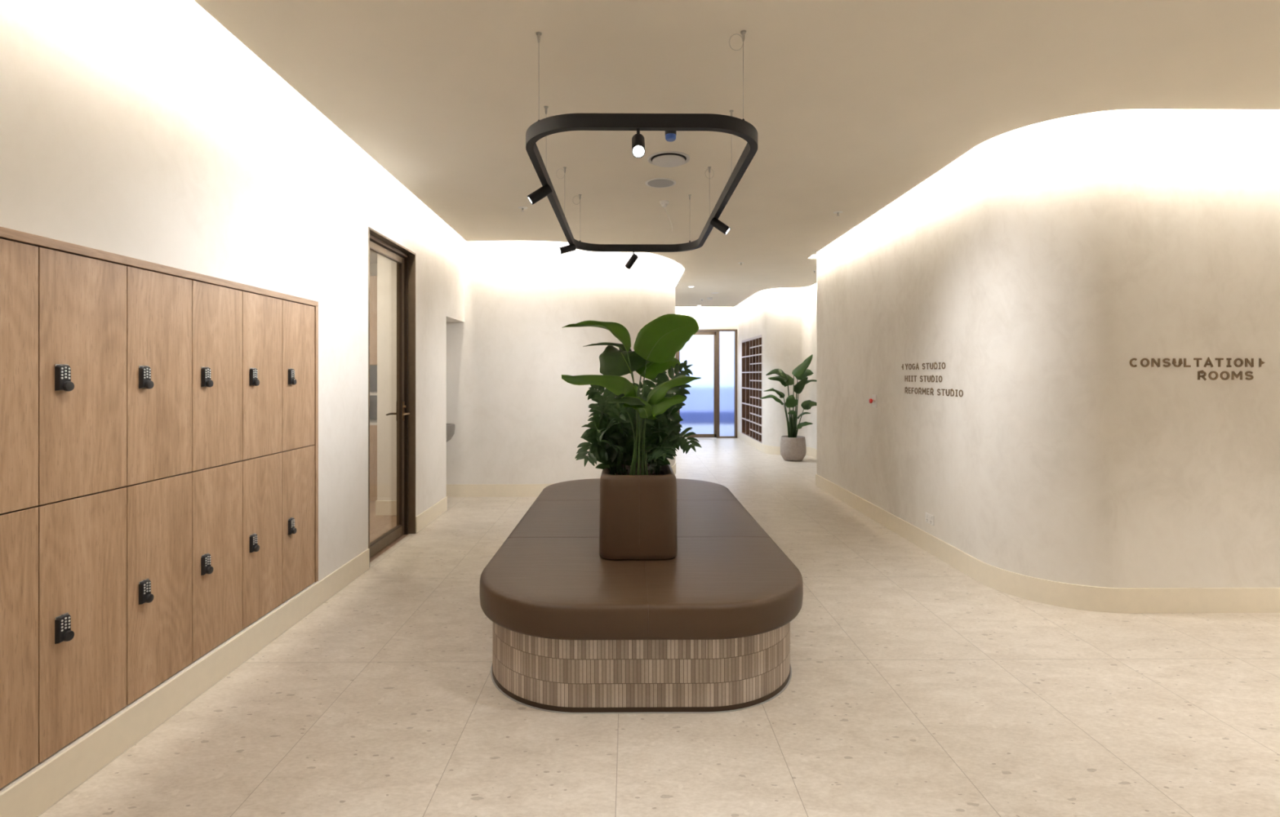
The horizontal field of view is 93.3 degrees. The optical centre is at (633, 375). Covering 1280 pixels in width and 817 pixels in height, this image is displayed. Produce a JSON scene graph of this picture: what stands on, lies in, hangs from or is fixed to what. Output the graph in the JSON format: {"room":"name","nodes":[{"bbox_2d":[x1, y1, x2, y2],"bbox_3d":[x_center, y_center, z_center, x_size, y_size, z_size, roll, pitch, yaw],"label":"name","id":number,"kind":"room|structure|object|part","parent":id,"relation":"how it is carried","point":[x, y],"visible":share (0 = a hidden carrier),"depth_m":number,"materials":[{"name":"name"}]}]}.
{"room":"wellness center lobby","nodes":[
{"label":"wellness center lobby","id":0,"kind":"room"},
{"bbox_2d":[0,0,464,793],"bbox_3d":[-2.179,-0.203,1.916,0.615,3.160,10.070,0,0,0],"label":"wall","id":1,"kind":"structure","parent":0,"point":[144,130],"depth_m":2.85,"materials":[{"name":"paint"}]},
{"bbox_2d":[34,487,126,763],"bbox_3d":[-2.060,0.819,2.068,0.425,0.812,0.332,0,0,0],"label":"locker","id":2,"kind":"object","parent":1,"relation":"attached to","point":[82,540],"visible":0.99,"depth_m":2.05,"materials":[{"name":"brown wood"}]},
{"bbox_3d":[-1.853,0.856,1.983,0.012,0.033,0.032,0,0,0],"label":"knob","id":3,"kind":"part","parent":2,"relation":"part of","materials":[{"name":"black plastic"}]},
{"bbox_2d":[122,472,191,705],"bbox_3d":[-2.063,0.819,2.403,0.425,0.812,0.332,0,0,0],"label":"locker","id":4,"kind":"object","parent":1,"relation":"attached to","point":[159,511],"visible":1,"depth_m":2.39,"materials":[{"name":"brown wood"}]},
{"bbox_3d":[-1.856,0.856,2.317,0.012,0.033,0.032,0,0,0],"label":"knob","id":5,"kind":"part","parent":4,"relation":"part of","materials":[{"name":"black plastic"}]},
{"bbox_2d":[0,226,318,582],"bbox_3d":[-2.075,0.395,2.571,0.404,1.665,2.070,0,0,0],"label":"surround","id":6,"kind":"object","parent":1,"relation":"attached to","point":[6,233],"visible":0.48,"depth_m":2.50,"materials":[{"name":"brown wood"}]},
{"bbox_2d":[0,506,38,789],"bbox_3d":[-2.058,0.819,1.734,0.425,0.812,0.332,0,0,0],"label":"locker","id":7,"kind":"object","parent":6,"relation":"in","point":[19,529],"visible":0.98,"depth_m":1.84,"materials":[{"name":"brown wood"}]},
{"bbox_2d":[0,238,38,514],"bbox_3d":[-2.058,0.004,1.734,0.425,0.817,0.332,0,0,0],"label":"locker","id":8,"kind":"object","parent":6,"relation":"in","point":[19,262],"visible":1,"depth_m":1.84,"materials":[{"name":"brown wood"}]},
{"bbox_2d":[38,247,126,505],"bbox_3d":[-2.060,0.004,2.068,0.425,0.817,0.332,0,0,0],"label":"locker","id":9,"kind":"object","parent":6,"relation":"in","point":[82,300],"visible":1,"depth_m":2.05,"materials":[{"name":"brown wood"}]},
{"bbox_3d":[-1.853,0.037,1.983,0.012,0.033,0.032,0,0,0],"label":"knob","id":10,"kind":"part","parent":9,"relation":"part of","materials":[{"name":"black plastic"}]},
{"bbox_2d":[126,266,191,485],"bbox_3d":[-2.063,0.004,2.403,0.425,0.817,0.332,0,0,0],"label":"locker","id":11,"kind":"object","parent":6,"relation":"in","point":[159,305],"visible":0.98,"depth_m":2.39,"materials":[{"name":"brown wood"}]},
{"bbox_3d":[-1.856,0.037,2.317,0.012,0.033,0.032,0,0,0],"label":"knob","id":12,"kind":"part","parent":11,"relation":"part of","materials":[{"name":"black plastic"}]},
{"bbox_3d":[-2.075,-0.423,2.571,0.404,0.030,2.070,0,0,0],"label":"panel","id":13,"kind":"part","parent":6,"relation":"part of","materials":[{"name":"brown wood"}]},
{"bbox_2d":[191,280,242,471],"bbox_3d":[-2.066,0.004,2.737,0.425,0.817,0.332,0,0,0],"label":"locker","id":14,"kind":"object","parent":6,"relation":"in","point":[216,310],"visible":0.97,"depth_m":2.72,"materials":[{"name":"brown wood"}]},
{"bbox_3d":[-1.859,0.037,2.652,0.012,0.033,0.032,0,0,0],"label":"knob","id":15,"kind":"part","parent":14,"relation":"part of","materials":[{"name":"black plastic"}]},
{"bbox_2d":[242,291,282,460],"bbox_3d":[-2.069,0.004,3.072,0.425,0.817,0.332,0,0,0],"label":"locker","id":16,"kind":"object","parent":6,"relation":"in","point":[262,315],"visible":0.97,"depth_m":3.06,"materials":[{"name":"brown wood"}]},
{"bbox_3d":[-1.862,0.037,2.986,0.012,0.033,0.032,0,0,0],"label":"knob","id":17,"kind":"part","parent":16,"relation":"part of","materials":[{"name":"black plastic"}]},
{"bbox_2d":[282,299,314,451],"bbox_3d":[-2.072,0.004,3.406,0.425,0.817,0.332,0,0,0],"label":"locker","id":18,"kind":"object","parent":6,"relation":"in","point":[298,319],"visible":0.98,"depth_m":3.39,"materials":[{"name":"brown wood"}]},
{"bbox_3d":[-1.865,0.037,3.321,0.012,0.033,0.032,0,0,0],"label":"knob","id":19,"kind":"part","parent":18,"relation":"part of","materials":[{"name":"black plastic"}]},
{"bbox_3d":[-2.084,0.409,3.592,0.404,1.635,0.028,0,0,0],"label":"panel","id":20,"kind":"part","parent":6,"relation":"part of","materials":[{"name":"brown wood"}]},
{"bbox_2d":[189,461,242,662],"bbox_3d":[-2.066,0.819,2.737,0.425,0.812,0.332,0,0,0],"label":"locker","id":21,"kind":"object","parent":1,"relation":"attached to","point":[216,491],"visible":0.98,"depth_m":2.73,"materials":[{"name":"brown wood"}]},
{"bbox_3d":[-1.859,0.856,2.652,0.012,0.033,0.032,0,0,0],"label":"knob","id":22,"kind":"part","parent":21,"relation":"part of","materials":[{"name":"black plastic"}]},
{"bbox_2d":[0,496,447,816],"bbox_3d":[-2.179,1.306,1.856,0.638,0.142,9.950,0,0,0],"label":"baseboard","id":23,"kind":"structure","parent":1,"relation":"attached to","point":[39,790],"depth_m":2.41,"materials":[{"name":"paint"}]},
{"bbox_2d":[240,452,282,629],"bbox_3d":[-2.069,0.819,3.072,0.425,0.812,0.332,0,0,0],"label":"locker","id":24,"kind":"object","parent":1,"relation":"attached to","point":[262,476],"visible":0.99,"depth_m":3.06,"materials":[{"name":"brown wood"}]},
{"bbox_3d":[-1.862,0.856,2.986,0.012,0.033,0.032,0,0,0],"label":"knob","id":25,"kind":"part","parent":24,"relation":"part of","materials":[{"name":"black plastic"}]},
{"bbox_2d":[281,445,314,603],"bbox_3d":[-2.072,0.819,3.406,0.425,0.812,0.332,0,0,0],"label":"locker","id":26,"kind":"object","parent":1,"relation":"attached to","point":[298,464],"visible":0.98,"depth_m":3.40,"materials":[{"name":"brown wood"}]},
{"bbox_3d":[-1.865,0.856,3.321,0.012,0.033,0.032,0,0,0],"label":"knob","id":27,"kind":"part","parent":26,"relation":"part of","materials":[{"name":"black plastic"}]},
{"bbox_2d":[368,226,415,557],"bbox_3d":[-1.986,0.160,4.783,0.187,2.435,0.952,0,0,0],"label":"door","id":28,"kind":"structure","parent":1,"relation":"in","point":[405,259],"depth_m":5.18,"materials":[{"name":"brown metal"}]},
{"bbox_3d":[-2.053,0.309,5.132,0.058,0.165,0.140,0,0,0],"label":"handle","id":29,"kind":"part","parent":28,"relation":"part of","materials":[{"name":"brown metal"}]},
{"bbox_3d":[-1.950,0.309,5.133,0.058,0.165,0.140,0,0,0],"label":"handle","id":30,"kind":"part","parent":28,"relation":"part of","materials":[{"name":"gold metal"}]},
{"bbox_2d":[446,423,454,442],"bbox_3d":[-2.171,0.601,6.479,0.470,0.262,0.345,0,0,0],"label":"fountain","id":31,"kind":"object","parent":1,"relation":"attached to","point":[450,427],"visible":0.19,"depth_m":6.42,"materials":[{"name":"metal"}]},
{"bbox_2d":[369,263,377,275],"bbox_3d":[-3.585,-0.203,5.484,3.125,3.160,3.770,0,0,0],"label":"wall","id":32,"kind":"structure","parent":0,"point":[373,267],"depth_m":7.27,"materials":[{"name":"paint"}]},
{"bbox_2d":[369,249,377,263],"bbox_3d":[-3.585,-1.383,5.469,3.125,0.080,3.800,0,0,0],"label":"ceiling","id":33,"kind":"structure","parent":0,"point":[373,255],"depth_m":6.91,"materials":[{"name":"paint"}]},
{"bbox_2d":[446,240,675,484],"bbox_3d":[-0.011,-0.203,9.601,2.171,3.160,7.031,0,0,24],"label":"wall","id":34,"kind":"structure","parent":0,"point":[516,420],"depth_m":6.84,"materials":[{"name":"paint"}]},
{"bbox_2d":[446,460,675,497],"bbox_3d":[0.031,1.306,9.569,2.113,0.142,7.046,0,0,25],"label":"baseboard","id":35,"kind":"structure","parent":34,"relation":"attached to","point":[452,490],"depth_m":6.83,"materials":[{"name":"paint"}]},
{"bbox_2d":[36,437,1279,816],"bbox_3d":[0.756,1.427,5.067,11.600,0.100,16.520,0,0,0],"label":"floor","id":36,"kind":"structure","parent":0,"point":[918,686],"depth_m":2.43,"materials":[{"name":"tile"}]},
{"bbox_2d":[369,275,377,501],"bbox_3d":[-3.260,0.147,6.907,1.400,2.460,0.630,0,0,0],"label":"tall cabinet","id":37,"kind":"object","parent":36,"relation":"on","point":[373,279],"visible":0.02,"depth_m":6.60,"materials":[{"name":"brown wood"}]},
{"bbox_2d":[369,391,377,395],"bbox_3d":[-3.259,0.209,6.857,1.400,0.025,0.530,0,0,0],"label":"shelf","id":38,"kind":"object","parent":37,"relation":"attached to","point":[371,393],"depth_m":6.61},
{"bbox_2d":[369,419,377,425],"bbox_3d":[-3.259,0.534,6.857,1.400,0.025,0.530,0,0,0],"label":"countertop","id":39,"kind":"structure","parent":37,"relation":"on","point":[372,422],"depth_m":6.66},
{"bbox_3d":[-3.262,0.217,7.172,1.400,0.660,0.100,0,0,0],"label":"panel","id":40,"kind":"part","parent":37,"relation":"part of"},
{"bbox_2d":[479,478,803,714],"bbox_3d":[0.026,1.148,3.916,1.522,0.459,3.022,0,0,0],"label":"bench","id":41,"kind":"object","parent":36,"relation":"on","point":[705,628],"visible":0.91,"depth_m":2.53,"materials":[{"name":"leather"}]},
{"bbox_2d":[534,478,738,501],"bbox_3d":[0.018,0.992,4.942,1.522,0.143,0.962,0,0,0],"label":"seat cushion","id":42,"kind":"object","parent":41,"relation":"on","point":[582,490],"depth_m":4.77,"materials":[{"name":"brown leather"}]},
{"bbox_2d":[599,457,677,560],"bbox_3d":[0.015,0.709,3.901,0.398,0.421,1.823,0,0,0],"label":"planter box","id":43,"kind":"object","parent":41,"relation":"on","point":[637,513],"visible":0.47,"depth_m":2.99,"materials":[{"name":"brown leather"}]},
{"bbox_2d":[574,384,638,475],"bbox_3d":[-0.142,0.292,3.314,0.336,0.538,0.468,0,0,0],"label":"plant","id":44,"kind":"object","parent":43,"relation":"on","point":[609,437],"visible":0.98,"depth_m":3.24,"materials":[{"name":"green plant"}]},
{"bbox_2d":[561,314,701,475],"bbox_3d":[-0.012,0.113,3.218,0.736,0.895,0.566,0,0,0],"label":"plant","id":45,"kind":"object","parent":43,"relation":"on","point":[656,344],"visible":0.98,"depth_m":3.21,"materials":[{"name":"green plant"}]},
{"bbox_3d":[-0.020,0.356,3.033,0.040,0.406,0.099,0,0,12],"label":"stem","id":46,"kind":"part","parent":45,"relation":"part of","materials":[{"name":"green plant"}]},
{"bbox_3d":[-0.008,0.221,3.111,0.055,0.678,0.027,0,0,0],"label":"stem","id":47,"kind":"part","parent":45,"relation":"part of","materials":[{"name":"green plant"}]},
{"bbox_3d":[0.010,0.339,3.076,0.030,0.441,0.038,0,0,0],"label":"stem","id":48,"kind":"part","parent":45,"relation":"part of","materials":[{"name":"green plant"}]},
{"bbox_3d":[0.030,0.360,3.061,0.010,0.398,0.030,0,0,-23],"label":"stem","id":49,"kind":"part","parent":45,"relation":"part of","materials":[{"name":"green plant"}]},
{"bbox_3d":[0.037,0.281,3.259,0.023,0.558,0.127,0,0,0],"label":"stem","id":50,"kind":"part","parent":45,"relation":"part of","materials":[{"name":"green plant"}]},
{"bbox_3d":[0.041,0.240,3.164,0.060,0.639,0.077,0,0,0],"label":"stem","id":51,"kind":"part","parent":45,"relation":"part of","materials":[{"name":"green plant"}]},
{"bbox_3d":[0.052,0.358,3.076,0.009,0.403,0.079,0,0,-12],"label":"stem","id":52,"kind":"part","parent":45,"relation":"part of","materials":[{"name":"green plant"}]},
{"bbox_3d":[0.054,0.385,3.076,0.014,0.351,0.118,0,0,2],"label":"stem","id":53,"kind":"part","parent":45,"relation":"part of","materials":[{"name":"green plant"}]},
{"bbox_3d":[0.067,0.468,3.067,0.011,0.183,0.038,0,0,20],"label":"stem","id":54,"kind":"part","parent":45,"relation":"part of","materials":[{"name":"green plant"}]},
{"bbox_2d":[626,382,650,464],"bbox_3d":[0.013,0.299,3.661,0.438,0.525,0.402,0,0,0],"label":"plant","id":55,"kind":"object","parent":43,"relation":"on","point":[632,412],"visible":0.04,"depth_m":3.66,"materials":[{"name":"green plant"}]},
{"bbox_2d":[640,360,702,475],"bbox_3d":[0.186,0.239,3.308,0.331,0.643,0.509,0,0,0],"label":"plant","id":56,"kind":"object","parent":43,"relation":"on","point":[663,436],"visible":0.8,"depth_m":3.27,"materials":[{"name":"green plant"}]},
{"bbox_2d":[506,500,770,538],"bbox_3d":[0.026,0.993,3.950,1.522,0.141,1.018,0,0,0],"label":"seat cushion","id":57,"kind":"object","parent":41,"relation":"on","point":[544,518],"depth_m":3.81,"materials":[{"name":"brown leather"}]},
{"bbox_2d":[479,537,803,639],"bbox_3d":[0.035,0.992,2.924,1.522,0.143,1.032,0,0,0],"label":"seat cushion","id":58,"kind":"object","parent":41,"relation":"on","point":[551,588],"depth_m":2.60,"materials":[{"name":"brown leather"}]},
{"bbox_2d":[780,435,805,461],"bbox_3d":[2.571,1.185,9.762,0.406,0.384,0.406,0,0,0],"label":"round planter","id":59,"kind":"object","parent":36,"relation":"on","point":[792,449],"visible":0.95,"depth_m":9.60,"materials":[{"name":"beige concrete"}]},
{"bbox_2d":[760,354,817,437],"bbox_3d":[2.450,0.359,9.651,1.150,1.369,0.497,0,0,-12],"label":"plant","id":60,"kind":"object","parent":59,"relation":"in","point":[801,372],"visible":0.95,"depth_m":9.60,"materials":[{"name":"green plant"}]},
{"bbox_3d":[2.440,0.743,9.641,0.028,0.598,0.337,0,0,27],"label":"stem","id":61,"kind":"part","parent":60,"relation":"part of","materials":[{"name":"green plant"}]},
{"bbox_3d":[2.457,0.699,9.670,0.163,0.680,0.152,0,0,0],"label":"stem","id":62,"kind":"part","parent":60,"relation":"part of","materials":[{"name":"green plant"}]},
{"bbox_3d":[2.496,0.598,9.669,0.115,0.881,0.150,0,0,0],"label":"stem","id":63,"kind":"part","parent":60,"relation":"part of","materials":[{"name":"green plant"}]},
{"bbox_3d":[2.555,0.812,9.762,0.041,0.451,0.041,0,0,-23],"label":"stem","id":64,"kind":"part","parent":60,"relation":"part of","materials":[{"name":"green plant"}]},
{"bbox_3d":[2.554,0.523,9.678,0.023,1.030,0.170,0,0,14],"label":"stem","id":65,"kind":"part","parent":60,"relation":"part of","materials":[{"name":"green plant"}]},
{"bbox_3d":[2.566,0.833,9.645,0.037,0.421,0.300,0,0,0],"label":"stem","id":66,"kind":"part","parent":60,"relation":"part of","materials":[{"name":"green plant"}]},
{"bbox_3d":[2.658,0.630,9.836,0.024,0.816,0.162,0,0,38],"label":"stem","id":67,"kind":"part","parent":60,"relation":"part of","materials":[{"name":"green plant"}]},
{"bbox_3d":[2.652,0.790,9.691,0.025,0.501,0.215,0,0,-23],"label":"stem","id":68,"kind":"part","parent":60,"relation":"part of","materials":[{"name":"green plant"}]},
{"bbox_2d":[675,304,738,438],"bbox_3d":[1.436,-0.203,13.273,2.100,3.160,0.120,0,0,0],"label":"wall","id":69,"kind":"structure","parent":0,"point":[706,317],"depth_m":13.22,"materials":[{"name":"paint"}]},
{"bbox_2d":[675,329,737,438],"bbox_3d":[1.589,0.190,13.222,1.345,2.375,0.144,0,0,0],"label":"door","id":70,"kind":"structure","parent":69,"relation":"in","point":[710,408],"depth_m":13.24,"materials":[{"name":"clear glass"}]},
{"bbox_3d":[1.378,0.207,13.241,0.750,2.170,0.008,0,0,0],"label":"glass","id":71,"kind":"part","parent":70,"relation":"part of","materials":[{"name":"clear glass"}]},
{"bbox_3d":[2.041,0.192,13.247,0.340,2.300,0.008,0,0,0],"label":"glass","id":72,"kind":"part","parent":70,"relation":"part of","materials":[{"name":"clear glass"}]},
{"bbox_2d":[194,0,1279,306],"bbox_3d":[2.166,-1.495,5.054,7.986,0.050,15.974,0,0,0],"label":"ceiling","id":73,"kind":"structure","parent":0,"point":[852,105],"depth_m":3.10,"materials":[{"name":"paint"}]},
{"bbox_2d":[517,206,527,211],"bbox_3d":[-0.976,-1.454,5.312,0.084,0.031,0.084,0,0,0],"label":"sprinkler","id":74,"kind":"object","parent":73,"relation":"attached to","point":[522,208],"visible":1,"depth_m":5.30,"materials":[{"name":"white metal"}]},
{"bbox_2d":[525,30,757,269],"bbox_3d":[0.025,-1.175,3.755,1.219,0.590,2.677,0,0,0],"label":"track light","id":75,"kind":"object","parent":73,"relation":"hanging from","point":[741,128],"depth_m":2.59,"materials":[{"name":"black metal"}]},
{"bbox_3d":[-0.504,-0.969,3.242,0.135,0.114,0.054,0,0,-9],"label":"track spotlight","id":76,"kind":"part","parent":75,"relation":"part of","materials":[{"name":"black metal"}]},
{"bbox_3d":[-0.519,-0.980,4.705,0.137,0.089,0.053,0,0,-19],"label":"track spotlight","id":77,"kind":"part","parent":75,"relation":"part of","materials":[{"name":"black metal"}]},
{"bbox_3d":[-0.019,-0.952,5.025,0.054,0.135,0.133,0,0,-39],"label":"track spotlight","id":78,"kind":"part","parent":75,"relation":"part of","materials":[{"name":"black metal"}]},
{"bbox_3d":[0.019,-0.950,2.481,0.054,0.140,0.129,0,0,0],"label":"track spotlight","id":79,"kind":"part","parent":75,"relation":"part of","materials":[{"name":"black metal"}]},
{"bbox_3d":[0.018,-0.998,2.507,0.013,0.044,0.014,0,0,0],"label":"stem","id":80,"kind":"part","parent":75,"relation":"part of","materials":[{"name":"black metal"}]},
{"bbox_3d":[0.028,-1.049,3.755,1.050,0.058,2.530,0,0,0],"label":"track rail","id":81,"kind":"part","parent":75,"relation":"part of","materials":[{"name":"black metal"}]},
{"bbox_3d":[0.561,-0.968,3.928,0.133,0.117,0.054,0,0,15],"label":"track spotlight","id":82,"kind":"part","parent":75,"relation":"part of","materials":[{"name":"black metal"}]},
{"bbox_2d":[644,177,675,187],"bbox_3d":[0.205,-1.466,4.622,0.236,0.007,0.236,0,0,0],"label":"ceiling speaker","id":83,"kind":"object","parent":73,"relation":"attached to","point":[655,182],"visible":1,"depth_m":4.61,"materials":[{"name":"white plastic"}]},
{"bbox_2d":[659,200,672,232],"bbox_3d":[0.269,-1.335,5.126,0.101,0.270,0.080,0,0,-17],"label":"smoke detector","id":84,"kind":"object","parent":73,"relation":"hanging from","point":[664,203],"visible":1,"depth_m":5.10,"materials":[{"name":"white plastic"}]},
{"bbox_2d":[647,151,689,167],"bbox_3d":[0.237,-1.460,4.112,0.290,0.020,0.290,0,0,0],"label":"ceiling vent","id":85,"kind":"object","parent":73,"relation":"in","point":[665,158],"visible":1,"depth_m":4.07,"materials":[{"name":"beige metal"}]},
{"bbox_2d":[665,130,676,142],"bbox_3d":[0.221,-1.439,3.622,0.068,0.062,0.068,0,0,0],"label":"sensor","id":86,"kind":"object","parent":73,"relation":"attached to","point":[670,135],"visible":0.91,"depth_m":3.60,"materials":[{"name":"blue plastic"}]},
{"bbox_2d":[833,210,843,216],"bbox_3d":[1.843,-1.454,5.456,0.084,0.031,0.084,0,0,0],"label":"sprinkler","id":87,"kind":"object","parent":73,"relation":"attached to","point":[838,211],"visible":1,"depth_m":5.45,"materials":[{"name":"white metal"}]},
{"bbox_2d":[675,252,817,284],"bbox_3d":[1.979,-1.833,5.067,8.995,0.100,16.540,0,0,0],"label":"ceiling","id":88,"kind":"structure","parent":0,"point":[679,268],"depth_m":10.32,"materials":[{"name":"paint"}]},
{"bbox_2d":[738,283,817,449],"bbox_3d":[2.756,-0.203,10.390,0.728,3.160,5.725,0,0,-13],"label":"wall","id":89,"kind":"structure","parent":0,"point":[785,318],"depth_m":10.43,"materials":[{"name":"paint"}]},
{"bbox_2d":[741,334,762,444],"bbox_3d":[2.446,0.259,11.851,0.304,1.973,1.960,0,0,0],"label":"shelf","id":90,"kind":"object","parent":89,"relation":"attached to","point":[751,348],"visible":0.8,"depth_m":11.88,"materials":[{"name":"brown wood"}]},
{"bbox_2d":[737,431,817,458],"bbox_3d":[2.691,1.306,10.379,0.619,0.142,5.721,0,0,-13],"label":"baseboard","id":91,"kind":"structure","parent":89,"relation":"attached to","point":[771,450],"depth_m":10.61,"materials":[{"name":"paint"}]},
{"bbox_2d":[817,109,1279,587],"bbox_3d":[4.323,-0.203,5.527,4.060,3.160,4.020,0,0,0],"label":"wall","id":92,"kind":"structure","parent":0,"point":[1046,258],"depth_m":3.57,"materials":[{"name":"beige paint"}]},
{"bbox_2d":[869,394,876,407],"bbox_3d":[2.268,0.247,5.740,0.046,0.120,0.090,0,0,0],"label":"button","id":93,"kind":"object","parent":92,"relation":"attached to","point":[873,400],"visible":1,"depth_m":5.73,"materials":[{"name":"red plastic"}]},
{"bbox_3d":[2.285,0.247,5.740,0.012,0.120,0.090,0,0,0],"label":"plate","id":94,"kind":"part","parent":93,"relation":"part of","materials":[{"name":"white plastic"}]},
{"bbox_2d":[901,362,945,369],"bbox_3d":[2.297,-0.071,4.821,0.004,0.058,0.714,0,0,0],"label":"sign","id":95,"kind":"object","parent":92,"relation":"attached to","point":[935,363],"visible":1,"depth_m":4.72,"materials":[{"name":"brown metal"}]},
{"bbox_2d":[904,375,942,382],"bbox_3d":[2.297,0.028,4.811,0.004,0.055,0.604,0,0,0],"label":"sign","id":96,"kind":"object","parent":92,"relation":"attached to","point":[925,376],"visible":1,"depth_m":4.76,"materials":[{"name":"brown metal"}]},
{"bbox_2d":[925,512,933,525],"bbox_3d":[2.293,1.117,4.690,0.014,0.076,0.120,0,0,0],"label":"power socket","id":97,"kind":"object","parent":92,"relation":"attached to","point":[929,517],"visible":1,"depth_m":4.67,"materials":[{"name":"white plastic"}]},
{"bbox_2d":[904,386,963,396],"bbox_3d":[2.298,0.128,4.671,0.004,0.058,0.883,0,0,0],"label":"sign","id":98,"kind":"object","parent":92,"relation":"attached to","point":[905,388],"visible":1,"depth_m":4.64,"materials":[{"name":"brown metal"}]},
{"bbox_2d":[815,474,1279,613],"bbox_3d":[4.317,1.306,5.527,4.071,0.142,4.042,0,0,0],"label":"baseboard","id":99,"kind":"structure","parent":92,"relation":"attached to","point":[1091,598],"depth_m":3.56,"materials":[{"name":"paint"}]},
{"bbox_2d":[1129,356,1265,380],"bbox_3d":[3.269,-0.036,3.506,0.790,0.136,0.004,0,0,0],"label":"sign","id":100,"kind":"object","parent":92,"relation":"attached to","point":[1174,362],"visible":1,"depth_m":3.51,"materials":[{"name":"brown metal"}]}
]}

